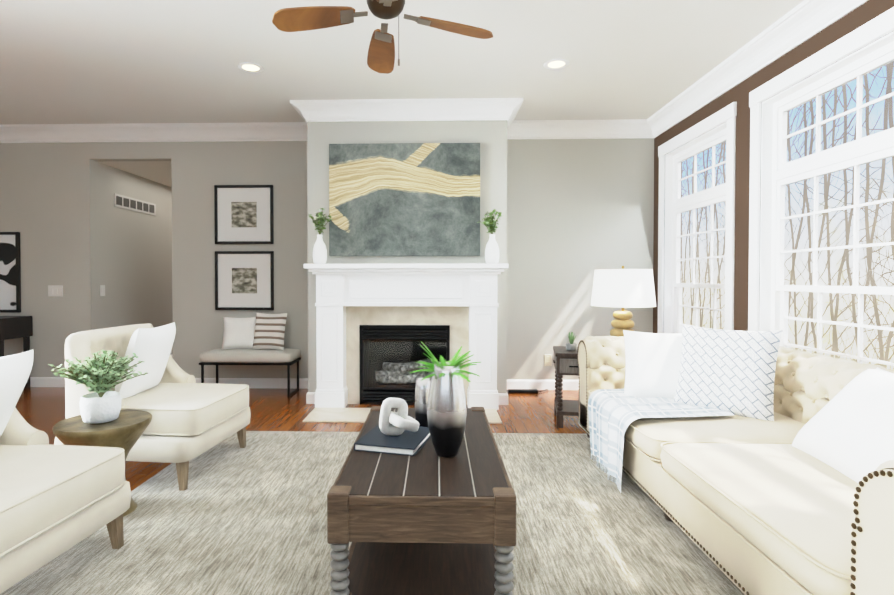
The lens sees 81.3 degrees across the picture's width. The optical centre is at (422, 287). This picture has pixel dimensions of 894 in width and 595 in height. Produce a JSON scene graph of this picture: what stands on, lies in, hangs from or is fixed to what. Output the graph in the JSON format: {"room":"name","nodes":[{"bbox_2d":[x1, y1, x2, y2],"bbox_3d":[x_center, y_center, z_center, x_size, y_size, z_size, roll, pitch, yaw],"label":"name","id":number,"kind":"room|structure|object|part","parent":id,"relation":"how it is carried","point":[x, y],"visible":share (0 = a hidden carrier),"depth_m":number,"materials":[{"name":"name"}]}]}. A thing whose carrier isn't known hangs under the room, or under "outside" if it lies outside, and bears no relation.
{"room":"living room","nodes":[
{"label":"living room","id":0,"kind":"room"},
{"bbox_2d":[97,161,172,354],"bbox_3d":[-2.113,-0.228,7.421,3.005,2.535,3.570,0,1,2],"label":"wall","id":1,"kind":"structure","parent":0,"point":[135,263],"depth_m":6.30,"materials":[{"name":"grey paint"}]},
{"bbox_2d":[100,285,104,295],"bbox_3d":[-3.534,0.037,5.748,0.012,0.120,0.080,0,1,2],"label":"switch plate","id":2,"kind":"object","parent":1,"relation":"attached to","point":[102,290],"visible":1,"depth_m":5.74,"materials":[{"name":"white plastic"}]},
{"bbox_2d":[114,193,155,215],"bbox_3d":[-3.516,-1.008,6.395,0.012,0.150,0.870,0,1,2],"label":"air vent","id":3,"kind":"object","parent":1,"relation":"in","point":[128,203],"visible":1,"depth_m":6.34,"materials":[{"name":"white metal"}]},
{"bbox_2d":[15,387,585,490],"bbox_3d":[-1.459,1.160,3.234,7.880,0.100,11.950,0,1,2],"label":"floor","id":4,"kind":"structure","parent":0,"point":[43,409],"depth_m":4.45,"materials":[{"name":"brown wood"}]},
{"bbox_2d":[0,316,32,387],"bbox_3d":[-4.642,0.691,5.374,0.940,0.765,0.410,0,1,2],"label":"console","id":5,"kind":"object","parent":4,"relation":"on","point":[12,327],"visible":0.69,"depth_m":5.37,"materials":[{"name":"black wood"}]},
{"bbox_2d":[0,349,130,593],"bbox_3d":[-1.690,0.703,1.907,0.845,0.862,0.830,0,1,7],"label":"chair","id":6,"kind":"object","parent":4,"relation":"on","point":[56,501],"visible":1,"depth_m":1.95,"materials":[{"name":"beige fabric"}]},
{"bbox_2d":[0,349,33,436],"bbox_3d":[-1.743,0.480,2.010,0.312,0.420,0.492,0,1,7],"label":"pillow","id":7,"kind":"object","parent":6,"relation":"on","point":[15,369],"depth_m":2.13,"materials":[{"name":"white fabric"}]},
{"bbox_3d":[-1.686,0.819,1.908,0.838,0.296,0.830,0,1,7],"label":"seat","id":8,"kind":"part","parent":6,"relation":"part of","materials":[{"name":"beige fabric"}]},
{"bbox_2d":[48,350,151,516],"bbox_3d":[-1.572,0.714,2.562,0.420,0.814,0.435,0,1,2],"label":"round side table","id":9,"kind":"object","parent":4,"relation":"on","point":[103,419],"visible":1,"depth_m":2.49,"materials":[{"name":"brown wood"}]},
{"bbox_2d":[48,350,147,423],"bbox_3d":[-1.581,0.481,2.557,0.397,0.349,0.431,0,1,2],"label":"plant","id":10,"kind":"object","parent":9,"relation":"on","point":[103,406],"depth_m":2.51,"materials":[{"name":"green plant"}]},
{"bbox_2d":[54,322,250,490],"bbox_3d":[-1.609,0.674,3.225,0.845,0.876,0.830,0,1,7],"label":"chair","id":11,"kind":"object","parent":4,"relation":"on","point":[191,419],"visible":0.73,"depth_m":3.06,"materials":[{"name":"beige fabric"}]},
{"bbox_2d":[115,322,175,398],"bbox_3d":[-1.730,0.454,3.265,0.249,0.438,0.475,0,1,7],"label":"pillow","id":12,"kind":"object","parent":11,"relation":"on","point":[153,346],"depth_m":3.15,"materials":[{"name":"white fabric"}]},
{"bbox_3d":[-1.605,0.797,3.226,0.838,0.296,0.830,0,1,7],"label":"seat","id":13,"kind":"part","parent":11,"relation":"part of","materials":[{"name":"beige fabric"}]},
{"bbox_2d":[199,312,300,396],"bbox_3d":[-1.736,0.668,5.279,0.935,0.814,0.400,0,1,2],"label":"bench","id":14,"kind":"object","parent":4,"relation":"on","point":[258,339],"visible":1,"depth_m":5.27,"materials":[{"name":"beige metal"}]},
{"bbox_2d":[221,317,255,349],"bbox_3d":[-1.881,0.474,5.370,0.374,0.333,0.168,0,1,2],"label":"pillow","id":15,"kind":"object","parent":14,"relation":"on","point":[239,333],"depth_m":5.31,"materials":[{"name":"white fabric"}]},
{"bbox_3d":[-1.736,0.908,5.284,0.915,0.335,0.380,0,1,2],"label":"frame","id":16,"kind":"part","parent":14,"relation":"part of","materials":[{"name":"black metal"}]},
{"bbox_2d":[199,348,300,362],"bbox_3d":[-1.736,0.691,5.280,0.935,0.100,0.400,0,1,2],"label":"cushion","id":17,"kind":"object","parent":14,"relation":"on","point":[221,355],"depth_m":5.09,"materials":[{"name":"fabric"}]},
{"bbox_2d":[252,312,286,349],"bbox_3d":[-1.567,0.450,5.331,0.360,0.378,0.186,0,1,2],"label":"pillow","id":18,"kind":"object","parent":14,"relation":"on","point":[268,330],"depth_m":5.28,"materials":[{"name":"fabric"}]},
{"bbox_2d":[0,431,744,594],"bbox_3d":[0.035,1.123,2.058,3.270,0.012,3.680,0,1,2],"label":"rug","id":19,"kind":"object","parent":4,"relation":"on","point":[234,518],"depth_m":2.35,"materials":[{"name":"beige carpet"}]},
{"bbox_2d":[327,342,515,594],"bbox_3d":[0.011,0.661,2.196,0.595,0.908,1.130,0,1,2],"label":"coffee table","id":20,"kind":"object","parent":19,"relation":"on","point":[421,497],"visible":1,"depth_m":1.81,"materials":[{"name":"brown wood"}]},
{"bbox_2d":[354,424,430,455],"bbox_3d":[-0.112,0.633,2.179,0.316,0.028,0.352,0,1,2],"label":"book","id":21,"kind":"object","parent":20,"relation":"on","point":[369,441],"depth_m":2.09,"materials":[{"name":"blue paper"}]},
{"bbox_2d":[415,378,429,426],"bbox_3d":[0.003,0.528,2.339,0.076,0.232,0.076,0,1,2],"label":"vase","id":22,"kind":"object","parent":20,"relation":"on","point":[422,387],"depth_m":2.31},
{"bbox_2d":[410,342,480,457],"bbox_3d":[0.088,0.429,2.027,0.273,0.440,0.303,0,1,2],"label":"vase","id":23,"kind":"object","parent":20,"relation":"on","point":[446,405],"depth_m":1.97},
{"bbox_2d":[508,389,547,393],"bbox_3d":[1.086,1.057,5.327,0.434,0.034,0.174,0,1,2],"label":"floor vent","id":24,"kind":"object","parent":4,"relation":"on","point":[523,391],"visible":1,"depth_m":5.25,"materials":[{"name":"black metal"}]},
{"bbox_2d":[553,266,655,427],"bbox_3d":[1.456,0.460,4.189,0.783,1.267,0.493,0,1,12],"label":"end table","id":25,"kind":"object","parent":4,"relation":"on","point":[623,288],"visible":0.6,"depth_m":4.02,"materials":[{"name":"brown wood"}]},
{"bbox_2d":[591,266,655,336],"bbox_3d":[1.600,0.168,4.157,0.490,0.682,0.490,0,1,2],"label":"lamp","id":26,"kind":"object","parent":25,"relation":"on","point":[623,288],"depth_m":3.97,"materials":[{"name":"white fabric"}]},
{"bbox_2d":[577,324,893,594],"bbox_3d":[1.666,0.682,2.466,1.241,0.881,2.830,0,1,2],"label":"sofa","id":27,"kind":"object","parent":4,"relation":"on","point":[755,462],"visible":1,"depth_m":2.22,"materials":[{"name":"beige fabric"}]},
{"bbox_2d":[623,330,681,398],"bbox_3d":[1.493,0.494,3.248,0.470,0.429,0.300,0,1,2],"label":"pillow","id":28,"kind":"object","parent":27,"relation":"on","point":[653,360],"depth_m":3.20,"materials":[{"name":"white fabric"}]},
{"bbox_2d":[588,389,733,492],"bbox_3d":[1.369,0.887,3.096,0.614,0.430,0.788,0,1,2],"label":"throw","id":29,"kind":"object","parent":27,"relation":"on","point":[615,415],"depth_m":2.92,"materials":[{"name":"white fabric"}]},
{"bbox_2d":[673,324,782,420],"bbox_3d":[1.725,0.479,2.971,0.489,0.493,0.482,0,1,2],"label":"pillow","id":30,"kind":"object","parent":27,"relation":"on","point":[719,375],"depth_m":2.89,"materials":[{"name":"white fabric"}]},
{"bbox_2d":[792,367,893,482],"bbox_3d":[1.790,0.555,2.031,0.442,0.403,0.687,0,1,2],"label":"pillow","id":31,"kind":"object","parent":27,"relation":"on","point":[852,434],"depth_m":2.04,"materials":[{"name":"white fabric"}]},
{"bbox_2d":[0,138,653,379],"bbox_3d":[-1.395,-0.314,5.554,7.880,2.770,0.120,0,1,2],"label":"wall","id":32,"kind":"structure","parent":0,"point":[580,212],"depth_m":5.50,"materials":[{"name":"grey paint"}]},
{"bbox_2d":[0,232,20,312],"bbox_3d":[-4.671,-0.160,5.568,0.730,0.860,0.030,0,1,2],"label":"picture","id":33,"kind":"object","parent":32,"relation":"attached to","point":[10,278],"visible":0.86,"depth_m":5.56,"materials":[{"name":"black"}]},
{"bbox_2d":[30,377,64,386],"bbox_3d":[-4.351,1.018,5.588,1.610,0.105,0.016,0,1,2],"label":"baseboard","id":34,"kind":"structure","parent":32,"relation":"attached to","point":[34,381],"depth_m":5.57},
{"bbox_2d":[48,285,62,296],"bbox_3d":[-3.926,0.041,5.561,0.160,0.120,0.012,0,1,2],"label":"switch plate","id":35,"kind":"object","parent":32,"relation":"attached to","point":[55,290],"visible":1,"depth_m":5.56,"materials":[{"name":"white plastic"}]},
{"bbox_2d":[0,122,306,142],"bbox_3d":[-3.043,-1.618,5.455,3.990,0.160,0.125,0,1,2],"label":"crown molding","id":36,"kind":"structure","parent":32,"relation":"attached to","point":[251,131],"depth_m":5.45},
{"bbox_2d":[214,185,273,243],"bbox_3d":[-1.882,-0.765,5.483,0.620,0.620,0.030,0,1,2],"label":"picture frame","id":37,"kind":"object","parent":32,"relation":"attached to","point":[243,214],"visible":0.98,"depth_m":5.48,"materials":[{"name":"black"}]},
{"bbox_2d":[215,251,273,309],"bbox_3d":[-1.882,-0.069,5.494,0.620,0.622,0.030,0,1,2],"label":"picture frame","id":38,"kind":"object","parent":32,"relation":"attached to","point":[244,280],"visible":0.98,"depth_m":5.49,"materials":[{"name":"black"}]},
{"bbox_2d":[195,378,307,388],"bbox_3d":[-1.854,1.019,5.521,1.615,0.105,0.016,0,1,2],"label":"baseboard","id":39,"kind":"structure","parent":32,"relation":"attached to","point":[303,384],"depth_m":5.51,"materials":[{"name":"white paint"}]},
{"bbox_2d":[507,379,578,389],"bbox_3d":[1.582,1.021,5.428,1.580,0.105,0.016,0,1,2],"label":"baseboard","id":40,"kind":"structure","parent":32,"relation":"attached to","point":[511,384],"depth_m":5.43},
{"bbox_2d":[544,354,551,365],"bbox_3d":[1.309,0.763,5.433,0.075,0.120,0.010,0,1,2],"label":"electrical outlet","id":41,"kind":"object","parent":32,"relation":"attached to","point":[547,359],"visible":1,"depth_m":5.43,"materials":[{"name":"beige plastic"}]},
{"bbox_2d":[507,119,643,138],"bbox_3d":[1.520,-1.616,5.331,1.460,0.160,0.125,0,1,2],"label":"crown molding","id":42,"kind":"structure","parent":32,"relation":"attached to","point":[617,128],"depth_m":5.34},
{"bbox_2d":[0,0,803,124],"bbox_3d":[-1.507,-1.680,1.417,7.880,0.100,8.410,0,1,2],"label":"ceiling","id":43,"kind":"structure","parent":0,"point":[111,61],"depth_m":3.76,"materials":[{"name":"white paint"}]},
{"bbox_2d":[238,62,263,72],"bbox_3d":[-1.308,-1.670,3.958,0.190,0.003,0.190,0,1,2],"label":"recessed light","id":44,"kind":"object","parent":43,"relation":"in","point":[250,67],"visible":1,"depth_m":3.95,"materials":[{"name":"white glass"}]},
{"bbox_2d":[272,0,492,73],"bbox_3d":[-0.181,-1.366,2.558,0.813,0.565,0.813,1,1,37],"label":"fan","id":45,"kind":"object","parent":43,"relation":"hanging from","point":[381,55],"visible":1,"depth_m":2.55,"materials":[{"name":"brown wood"}]},
{"bbox_3d":[-0.181,-1.366,2.558,0.190,0.565,0.190,0,1,2],"label":"motor","id":46,"kind":"part","parent":45,"relation":"part of","materials":[{"name":"brown wood"}]},
{"bbox_2d":[543,59,568,68],"bbox_3d":[1.001,-1.669,3.896,0.190,0.003,0.190,0,1,2],"label":"recessed light","id":47,"kind":"object","parent":43,"relation":"in","point":[556,64],"visible":1,"depth_m":3.90,"materials":[{"name":"white glass"}]},
{"bbox_2d":[302,120,507,423],"bbox_3d":[-0.145,-0.302,4.810,1.840,2.770,1.300,0,1,2],"label":"fireplace","id":48,"kind":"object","parent":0,"point":[374,322],"depth_m":4.77,"materials":[{"name":"white"}]},
{"bbox_2d":[292,124,306,139],"bbox_3d":[-1.120,-1.612,5.080,0.125,0.160,0.510,0,1,2],"label":"crown molding","id":49,"kind":"structure","parent":48,"relation":"attached to","point":[302,128],"depth_m":5.40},
{"bbox_2d":[306,392,314,403],"bbox_3d":[-1.050,1.025,5.149,0.046,0.105,0.636,0,1,2],"label":"baseboard","id":50,"kind":"structure","parent":48,"relation":"attached to","point":[310,396],"depth_m":4.83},
{"bbox_2d":[329,143,479,255],"bbox_3d":[-0.166,-0.799,4.765,1.380,1.025,0.045,0,1,2],"label":"painting","id":51,"kind":"object","parent":48,"relation":"attached to","point":[404,199],"visible":0.98,"depth_m":4.74},
{"bbox_2d":[288,98,523,123],"bbox_3d":[-0.147,-1.605,4.716,2.090,0.160,0.125,0,1,2],"label":"crown molding","id":52,"kind":"structure","parent":48,"relation":"attached to","point":[448,109],"depth_m":4.72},
{"bbox_2d":[499,389,508,404],"bbox_3d":[0.785,1.026,5.099,0.026,0.105,0.636,0,1,2],"label":"baseboard","id":53,"kind":"structure","parent":48,"relation":"attached to","point":[504,397],"depth_m":4.78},
{"bbox_2d":[507,124,519,135],"bbox_3d":[0.844,-1.611,5.026,0.125,0.160,0.510,0,1,2],"label":"crown molding","id":54,"kind":"structure","parent":48,"relation":"attached to","point":[512,129],"depth_m":5.36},
{"bbox_2d":[653,0,893,332],"bbox_3d":[2.363,-0.244,1.396,0.160,2.770,8.230,0,1,2],"label":"wall","id":55,"kind":"structure","parent":0,"point":[862,14],"depth_m":3.81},
{"bbox_2d":[658,102,736,333],"bbox_3d":[2.429,-0.306,4.570,0.180,2.187,1.360,0,1,2],"label":"window","id":56,"kind":"structure","parent":55,"relation":"in","point":[673,203],"depth_m":4.71,"materials":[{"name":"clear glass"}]},
{"bbox_2d":[644,0,867,137],"bbox_3d":[2.219,-1.548,1.318,0.125,0.160,8.110,0,1,2],"label":"crown molding","id":57,"kind":"structure","parent":55,"relation":"attached to","point":[800,23],"depth_m":3.57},
{"bbox_2d":[748,7,893,367],"bbox_3d":[2.388,-0.281,3.051,0.180,2.187,1.360,0,1,2],"label":"window","id":58,"kind":"structure","parent":55,"relation":"in","point":[769,136],"depth_m":3.22,"materials":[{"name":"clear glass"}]},
{"label":"outside","id":59,"kind":"structure","parent":0,"visible":0},
{"bbox_2d":[681,61,893,369],"bbox_3d":[15.993,-6.911,4.402,0.001,28.000,70.000,0,1,2],"label":"window panes","id":60,"kind":"structure","parent":59,"point":[879,254],"depth_m":20.96,"materials":[{"name":"clear glass"}]}
]}

